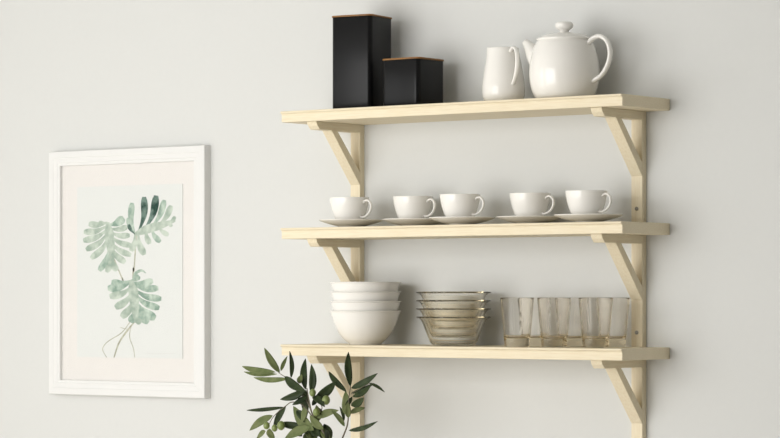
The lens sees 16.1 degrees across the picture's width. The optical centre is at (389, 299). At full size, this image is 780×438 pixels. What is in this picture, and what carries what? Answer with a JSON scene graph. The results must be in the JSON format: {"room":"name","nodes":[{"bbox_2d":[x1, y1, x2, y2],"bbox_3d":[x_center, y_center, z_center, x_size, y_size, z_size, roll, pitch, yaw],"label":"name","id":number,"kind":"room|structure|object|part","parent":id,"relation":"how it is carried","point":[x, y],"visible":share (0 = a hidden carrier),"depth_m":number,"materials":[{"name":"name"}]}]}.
{"room":"kitchen","nodes":[
{"label":"kitchen","id":0,"kind":"room"},
{"bbox_2d":[0,0,779,437],"bbox_3d":[1.430,-0.150,7.144,9.250,3.400,0.150,0,0,37],"label":"wall","id":1,"kind":"structure","parent":0,"point":[76,75],"depth_m":8.05,"materials":[{"name":"paint"}]},
{"bbox_2d":[49,145,209,397],"bbox_3d":[-0.829,-0.086,8.725,0.661,0.781,0.030,0,0,37],"label":"picture frame","id":2,"kind":"object","parent":1,"relation":"attached to","point":[129,229],"visible":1,"depth_m":8.72,"materials":[{"name":"white painted wood"},{"name":"paper"}]},
{"bbox_2d":[77,184,182,358],"bbox_3d":[-0.823,-0.088,8.720,0.447,0.545,0.002,0,0,37],"label":"art print","id":3,"kind":"object","parent":2,"relation":"attached to","point":[130,236],"depth_m":8.72,"materials":[{"name":"white paper"}]},
{"bbox_2d":[307,356,363,437],"bbox_3d":[-0.158,0.316,8.099,0.036,0.307,0.229,0,0,37],"label":"shelf bracket","id":4,"kind":"object","parent":1,"relation":"attached to","point":[330,363],"visible":0.59,"depth_m":8.14,"materials":[{"name":"brown wood"}]},
{"bbox_3d":[-0.165,0.174,8.090,0.036,0.023,0.207,0,0,37],"label":"arm","id":5,"kind":"part","parent":4,"relation":"part of","materials":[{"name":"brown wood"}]},
{"bbox_2d":[280,343,669,360],"bbox_3d":[0.223,0.147,7.800,1.169,0.032,0.250,0,0,37],"label":"shelf board","id":6,"kind":"object","parent":4,"relation":"on","point":[327,349],"visible":1,"depth_m":7.63,"materials":[{"name":"brown wood"}]},
{"bbox_2d":[329,310,400,344],"bbox_3d":[-0.072,0.081,8.021,0.210,0.099,0.210,0,0,37],"label":"bowl","id":7,"kind":"object","parent":6,"relation":"on","point":[355,327],"visible":0.98,"depth_m":7.95,"materials":[{"name":"white ceramic"}]},
{"bbox_2d":[329,301,400,310],"bbox_3d":[-0.071,0.054,8.020,0.210,0.099,0.210,0,0,37],"label":"bowl","id":8,"kind":"object","parent":7,"relation":"on","point":[336,305],"visible":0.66,"depth_m":7.93,"materials":[{"name":"white ceramic"}]},
{"bbox_2d":[330,291,400,300],"bbox_3d":[-0.072,0.026,8.021,0.210,0.099,0.210,0,0,37],"label":"bowl","id":9,"kind":"object","parent":8,"relation":"on","point":[336,295],"visible":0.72,"depth_m":7.93,"materials":[{"name":"white ceramic"}]},
{"bbox_2d":[329,282,400,290],"bbox_3d":[-0.071,-0.002,8.020,0.210,0.099,0.210,0,0,37],"label":"bowl","id":10,"kind":"object","parent":9,"relation":"on","point":[336,286],"visible":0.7,"depth_m":7.93,"materials":[{"name":"white ceramic"}]},
{"bbox_2d":[416,316,490,345],"bbox_3d":[0.180,0.089,7.832,0.214,0.082,0.214,0,0,37],"label":"glass bowl","id":11,"kind":"object","parent":6,"relation":"on","point":[440,331],"visible":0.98,"depth_m":7.76,"materials":[{"name":"clear glass"}]},
{"bbox_2d":[416,308,490,316],"bbox_3d":[0.180,0.066,7.832,0.214,0.082,0.214,0,0,37],"label":"glass bowl","id":12,"kind":"object","parent":11,"relation":"on","point":[426,312],"visible":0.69,"depth_m":7.75,"materials":[{"name":"clear glass"}]},
{"bbox_2d":[416,300,490,307],"bbox_3d":[0.180,0.042,7.832,0.214,0.082,0.214,0,0,37],"label":"glass bowl","id":13,"kind":"object","parent":12,"relation":"on","point":[425,303],"visible":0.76,"depth_m":7.75,"materials":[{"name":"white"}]},
{"bbox_2d":[416,292,490,299],"bbox_3d":[0.180,0.019,7.832,0.214,0.082,0.214,0,0,37],"label":"glass bowl","id":14,"kind":"object","parent":13,"relation":"on","point":[425,295],"visible":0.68,"depth_m":7.75,"materials":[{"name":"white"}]},
{"bbox_2d":[500,298,533,346],"bbox_3d":[0.352,0.062,7.653,0.094,0.135,0.094,0,0,32],"label":"drinking glass","id":15,"kind":"object","parent":6,"relation":"on","point":[517,313],"visible":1,"depth_m":7.62,"materials":[{"name":"clear glass"}]},
{"bbox_2d":[530,298,540,345],"bbox_3d":[0.404,0.062,7.735,0.094,0.135,0.094,0,0,28],"label":"drinking glass","id":16,"kind":"object","parent":6,"relation":"on","point":[535,340],"visible":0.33,"depth_m":7.70,"materials":[{"name":"clear glass"}]},
{"bbox_2d":[537,298,570,346],"bbox_3d":[0.451,0.062,7.579,0.094,0.135,0.094,0,0,26],"label":"drinking glass","id":17,"kind":"object","parent":6,"relation":"on","point":[554,313],"visible":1,"depth_m":7.54,"materials":[{"name":"clear glass"}]},
{"bbox_2d":[567,298,582,346],"bbox_3d":[0.503,0.062,7.661,0.094,0.135,0.094,0,0,34],"label":"drinking glass","id":18,"kind":"object","parent":6,"relation":"on","point":[574,332],"visible":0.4,"depth_m":7.62,"materials":[{"name":"clear glass"}]},
{"bbox_2d":[578,298,612,347],"bbox_3d":[0.558,0.062,7.498,0.094,0.135,0.094,0,0,28],"label":"drinking glass","id":19,"kind":"object","parent":6,"relation":"on","point":[595,313],"visible":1,"depth_m":7.46,"materials":[{"name":"clear glass"}]},
{"bbox_2d":[609,298,629,346],"bbox_3d":[0.611,0.062,7.580,0.094,0.135,0.094,0,0,31],"label":"drinking glass","id":20,"kind":"object","parent":6,"relation":"on","point":[620,307],"visible":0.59,"depth_m":7.54,"materials":[{"name":"clear glass"}]},
{"bbox_2d":[307,239,363,281],"bbox_3d":[-0.158,-0.023,8.099,0.036,0.307,0.229,0,0,37],"label":"shelf bracket","id":21,"kind":"object","parent":1,"relation":"attached to","point":[330,246],"visible":0.49,"depth_m":8.12,"materials":[{"name":"beige wood"}]},
{"bbox_3d":[-0.165,-0.165,8.090,0.036,0.023,0.207,0,0,37],"label":"arm","id":22,"kind":"part","parent":21,"relation":"part of","materials":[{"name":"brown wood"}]},
{"bbox_2d":[280,221,669,239],"bbox_3d":[0.223,-0.193,7.800,1.169,0.032,0.250,0,0,37],"label":"shelf board","id":23,"kind":"object","parent":21,"relation":"on","point":[559,229],"visible":0.94,"depth_m":7.64,"materials":[{"name":"brown wood"}]},
{"bbox_2d":[319,219,383,226],"bbox_3d":[-0.112,-0.220,8.020,0.189,0.023,0.189,0,0,37],"label":"saucer","id":24,"kind":"object","parent":23,"relation":"on","point":[336,222],"visible":0.94,"depth_m":7.96,"materials":[{"name":"white ceramic"}]},
{"bbox_2d":[330,197,371,218],"bbox_3d":[-0.117,-0.256,8.019,0.115,0.080,0.124,0,0,-10],"label":"teacup","id":25,"kind":"object","parent":24,"relation":"on","point":[342,207],"visible":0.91,"depth_m":7.98,"materials":[{"name":"white ceramic"}]},
{"bbox_3d":[-0.069,-0.263,7.983,0.043,0.055,0.010,0,0,40],"label":"handle","id":26,"kind":"part","parent":25,"relation":"part of","materials":[{"name":"white ceramic"}]},
{"bbox_2d":[382,218,439,225],"bbox_3d":[0.071,-0.220,7.944,0.189,0.023,0.189,0,0,37],"label":"saucer","id":27,"kind":"object","parent":23,"relation":"on","point":[398,221],"visible":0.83,"depth_m":7.88,"materials":[{"name":"white ceramic"}]},
{"bbox_2d":[393,196,435,217],"bbox_3d":[0.067,-0.256,7.944,0.115,0.080,0.124,0,0,-9],"label":"teacup","id":28,"kind":"object","parent":27,"relation":"on","point":[405,206],"visible":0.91,"depth_m":7.90,"materials":[{"name":"white ceramic"}]},
{"bbox_3d":[0.114,-0.263,7.907,0.043,0.055,0.010,0,0,41],"label":"handle","id":29,"kind":"part","parent":28,"relation":"part of","materials":[{"name":"white ceramic"}]},
{"bbox_2d":[429,216,494,224],"bbox_3d":[0.203,-0.220,7.783,0.189,0.023,0.189,0,0,37],"label":"saucer","id":30,"kind":"object","parent":23,"relation":"on","point":[454,220],"visible":0.9,"depth_m":7.72,"materials":[{"name":"white ceramic"}]},
{"bbox_2d":[440,194,484,216],"bbox_3d":[0.198,-0.256,7.783,0.115,0.080,0.124,0,0,-12],"label":"teacup","id":31,"kind":"object","parent":30,"relation":"on","point":[452,205],"visible":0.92,"depth_m":7.74,"materials":[{"name":"white ceramic"}]},
{"bbox_3d":[0.248,-0.263,7.748,0.043,0.055,0.010,0,0,38],"label":"handle","id":32,"kind":"part","parent":31,"relation":"part of","materials":[{"name":"white ceramic"}]},
{"bbox_2d":[496,216,560,222],"bbox_3d":[0.391,-0.220,7.705,0.189,0.023,0.189,0,0,37],"label":"saucer","id":33,"kind":"object","parent":23,"relation":"on","point":[514,219],"visible":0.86,"depth_m":7.65,"materials":[{"name":"white ceramic"}]},
{"bbox_2d":[509,192,554,215],"bbox_3d":[0.391,-0.256,7.701,0.115,0.080,0.124,0,0,-9],"label":"teacup","id":34,"kind":"object","parent":33,"relation":"on","point":[523,204],"visible":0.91,"depth_m":7.66,"materials":[{"name":"white ceramic"}]},
{"bbox_3d":[0.439,-0.263,7.664,0.043,0.055,0.010,0,0,40],"label":"handle","id":35,"kind":"part","parent":34,"relation":"part of","materials":[{"name":"white ceramic"}]},
{"bbox_2d":[554,214,622,221],"bbox_3d":[0.541,-0.220,7.530,0.189,0.023,0.189,0,0,37],"label":"saucer","id":36,"kind":"object","parent":23,"relation":"on","point":[571,217],"visible":0.94,"depth_m":7.47,"materials":[{"name":"white ceramic"}]},
{"bbox_2d":[565,190,611,213],"bbox_3d":[0.536,-0.256,7.529,0.115,0.080,0.124,0,0,-8],"label":"teacup","id":37,"kind":"object","parent":36,"relation":"on","point":[578,201],"visible":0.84,"depth_m":7.49,"materials":[{"name":"white ceramic"}]},
{"bbox_3d":[0.584,-0.263,7.492,0.043,0.055,0.010,0,0,41],"label":"handle","id":38,"kind":"part","parent":37,"relation":"part of","materials":[{"name":"white ceramic"}]},
{"bbox_2d":[307,121,363,196],"bbox_3d":[-0.158,-0.363,8.099,0.036,0.307,0.229,0,0,37],"label":"shelf bracket","id":39,"kind":"object","parent":1,"relation":"attached to","point":[352,165],"visible":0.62,"depth_m":8.14,"materials":[{"name":"beige wood"}]},
{"bbox_3d":[-0.165,-0.505,8.090,0.036,0.023,0.207,0,0,37],"label":"arm","id":40,"kind":"part","parent":39,"relation":"part of","materials":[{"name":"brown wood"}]},
{"bbox_2d":[280,94,669,124],"bbox_3d":[0.223,-0.532,7.800,1.169,0.032,0.250,0,0,37],"label":"shelf board","id":41,"kind":"object","parent":39,"relation":"on","point":[567,105],"visible":0.95,"depth_m":7.70,"materials":[{"name":"brown wood"}]},
{"bbox_2d":[332,14,391,108],"bbox_3d":[-0.081,-0.685,8.028,0.137,0.273,0.137,0,0,29],"label":"tin","id":42,"kind":"object","parent":41,"relation":"on","point":[361,42],"visible":0.83,"depth_m":7.97,"materials":[{"name":"black metal"}]},
{"bbox_3d":[-0.081,-0.819,8.028,0.137,0.005,0.137,0,0,29],"label":"lid","id":43,"kind":"part","parent":42,"relation":"part of","materials":[{"name":"brown wood"}]},
{"bbox_2d":[382,57,443,105],"bbox_3d":[0.067,-0.618,7.904,0.136,0.139,0.136,0,0,37],"label":"tin","id":44,"kind":"object","parent":41,"relation":"on","point":[406,80],"visible":0.84,"depth_m":7.85,"materials":[{"name":"black metal"}]},
{"bbox_3d":[0.067,-0.685,7.904,0.136,0.005,0.136,0,0,37],"label":"lid","id":45,"kind":"part","parent":44,"relation":"part of","materials":[{"name":"brown wood"}]},
{"bbox_2d":[482,46,524,100],"bbox_3d":[0.321,-0.629,7.727,0.129,0.158,0.121,0,0,25],"label":"milk jug","id":46,"kind":"object","parent":41,"relation":"on","point":[503,77],"visible":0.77,"depth_m":7.68,"materials":[{"name":"white ceramic"}]},
{"bbox_3d":[0.344,-0.649,7.671,0.013,0.112,0.048,0,0,-25],"label":"handle","id":47,"kind":"part","parent":46,"relation":"part of","materials":[{"name":"white ceramic"}]},
{"bbox_2d":[522,21,612,97],"bbox_3d":[0.487,-0.658,7.601,0.206,0.215,0.221,0,0,-10],"label":"teapot","id":48,"kind":"object","parent":41,"relation":"on","point":[564,63],"visible":0.89,"depth_m":7.53,"materials":[{"name":"white ceramic"}]},
{"bbox_3d":[0.406,-0.674,7.663,0.089,0.099,0.072,0,0,37],"label":"spout","id":49,"kind":"part","parent":48,"relation":"part of","materials":[{"name":"white ceramic"}]},
{"bbox_3d":[0.480,-0.722,7.607,0.154,0.024,0.154,0,0,37],"label":"lid","id":50,"kind":"part","parent":48,"relation":"part of","materials":[{"name":"white ceramic"}]},
{"bbox_3d":[0.480,-0.749,7.607,0.051,0.033,0.051,0,0,37],"label":"knob","id":51,"kind":"part","parent":48,"relation":"part of","materials":[{"name":"white ceramic"}]},
{"bbox_3d":[0.572,-0.658,7.538,0.080,0.134,0.018,0,0,37],"label":"handle","id":52,"kind":"part","parent":48,"relation":"part of","materials":[{"name":"white ceramic"}]},
{"bbox_2d":[591,234,645,346],"bbox_3d":[0.622,-0.023,7.513,0.036,0.307,0.229,0,0,37],"label":"shelf bracket","id":53,"kind":"object","parent":1,"relation":"attached to","point":[633,273],"visible":1,"depth_m":7.58,"materials":[{"name":"brown wood"}]},
{"bbox_3d":[0.616,-0.165,7.504,0.036,0.023,0.207,0,0,37],"label":"arm","id":54,"kind":"part","parent":53,"relation":"part of","materials":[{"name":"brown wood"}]},
{"bbox_2d":[591,360,645,437],"bbox_3d":[0.622,0.316,7.513,0.036,0.307,0.229,0,0,37],"label":"shelf bracket","id":55,"kind":"object","parent":1,"relation":"attached to","point":[633,398],"visible":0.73,"depth_m":7.56,"materials":[{"name":"brown wood"}]},
{"bbox_3d":[0.616,0.174,7.504,0.036,0.023,0.207,0,0,37],"label":"arm","id":56,"kind":"part","parent":55,"relation":"part of","materials":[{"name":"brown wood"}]},
{"bbox_2d":[591,107,645,221],"bbox_3d":[0.622,-0.363,7.513,0.036,0.307,0.229,0,0,37],"label":"shelf bracket","id":57,"kind":"object","parent":1,"relation":"attached to","point":[633,149],"visible":0.91,"depth_m":7.58,"materials":[{"name":"brown wood"}]},
{"bbox_3d":[0.616,-0.505,7.504,0.036,0.023,0.207,0,0,37],"label":"arm","id":58,"kind":"part","parent":57,"relation":"part of","materials":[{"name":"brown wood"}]},
{"bbox_3d":[-1.105,1.500,3.639,9.100,0.100,8.500,0,0,37],"label":"floor","id":59,"kind":"structure","parent":0,"visible":0},
{"bbox_2d":[242,348,383,437],"bbox_3d":[-0.194,0.793,7.816,0.294,1.311,0.495,0,0,-25],"label":"tree","id":60,"kind":"object","parent":59,"relation":"on","point":[313,429],"visible":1,"depth_m":7.79,"materials":[{"name":"green plant"}]}
]}

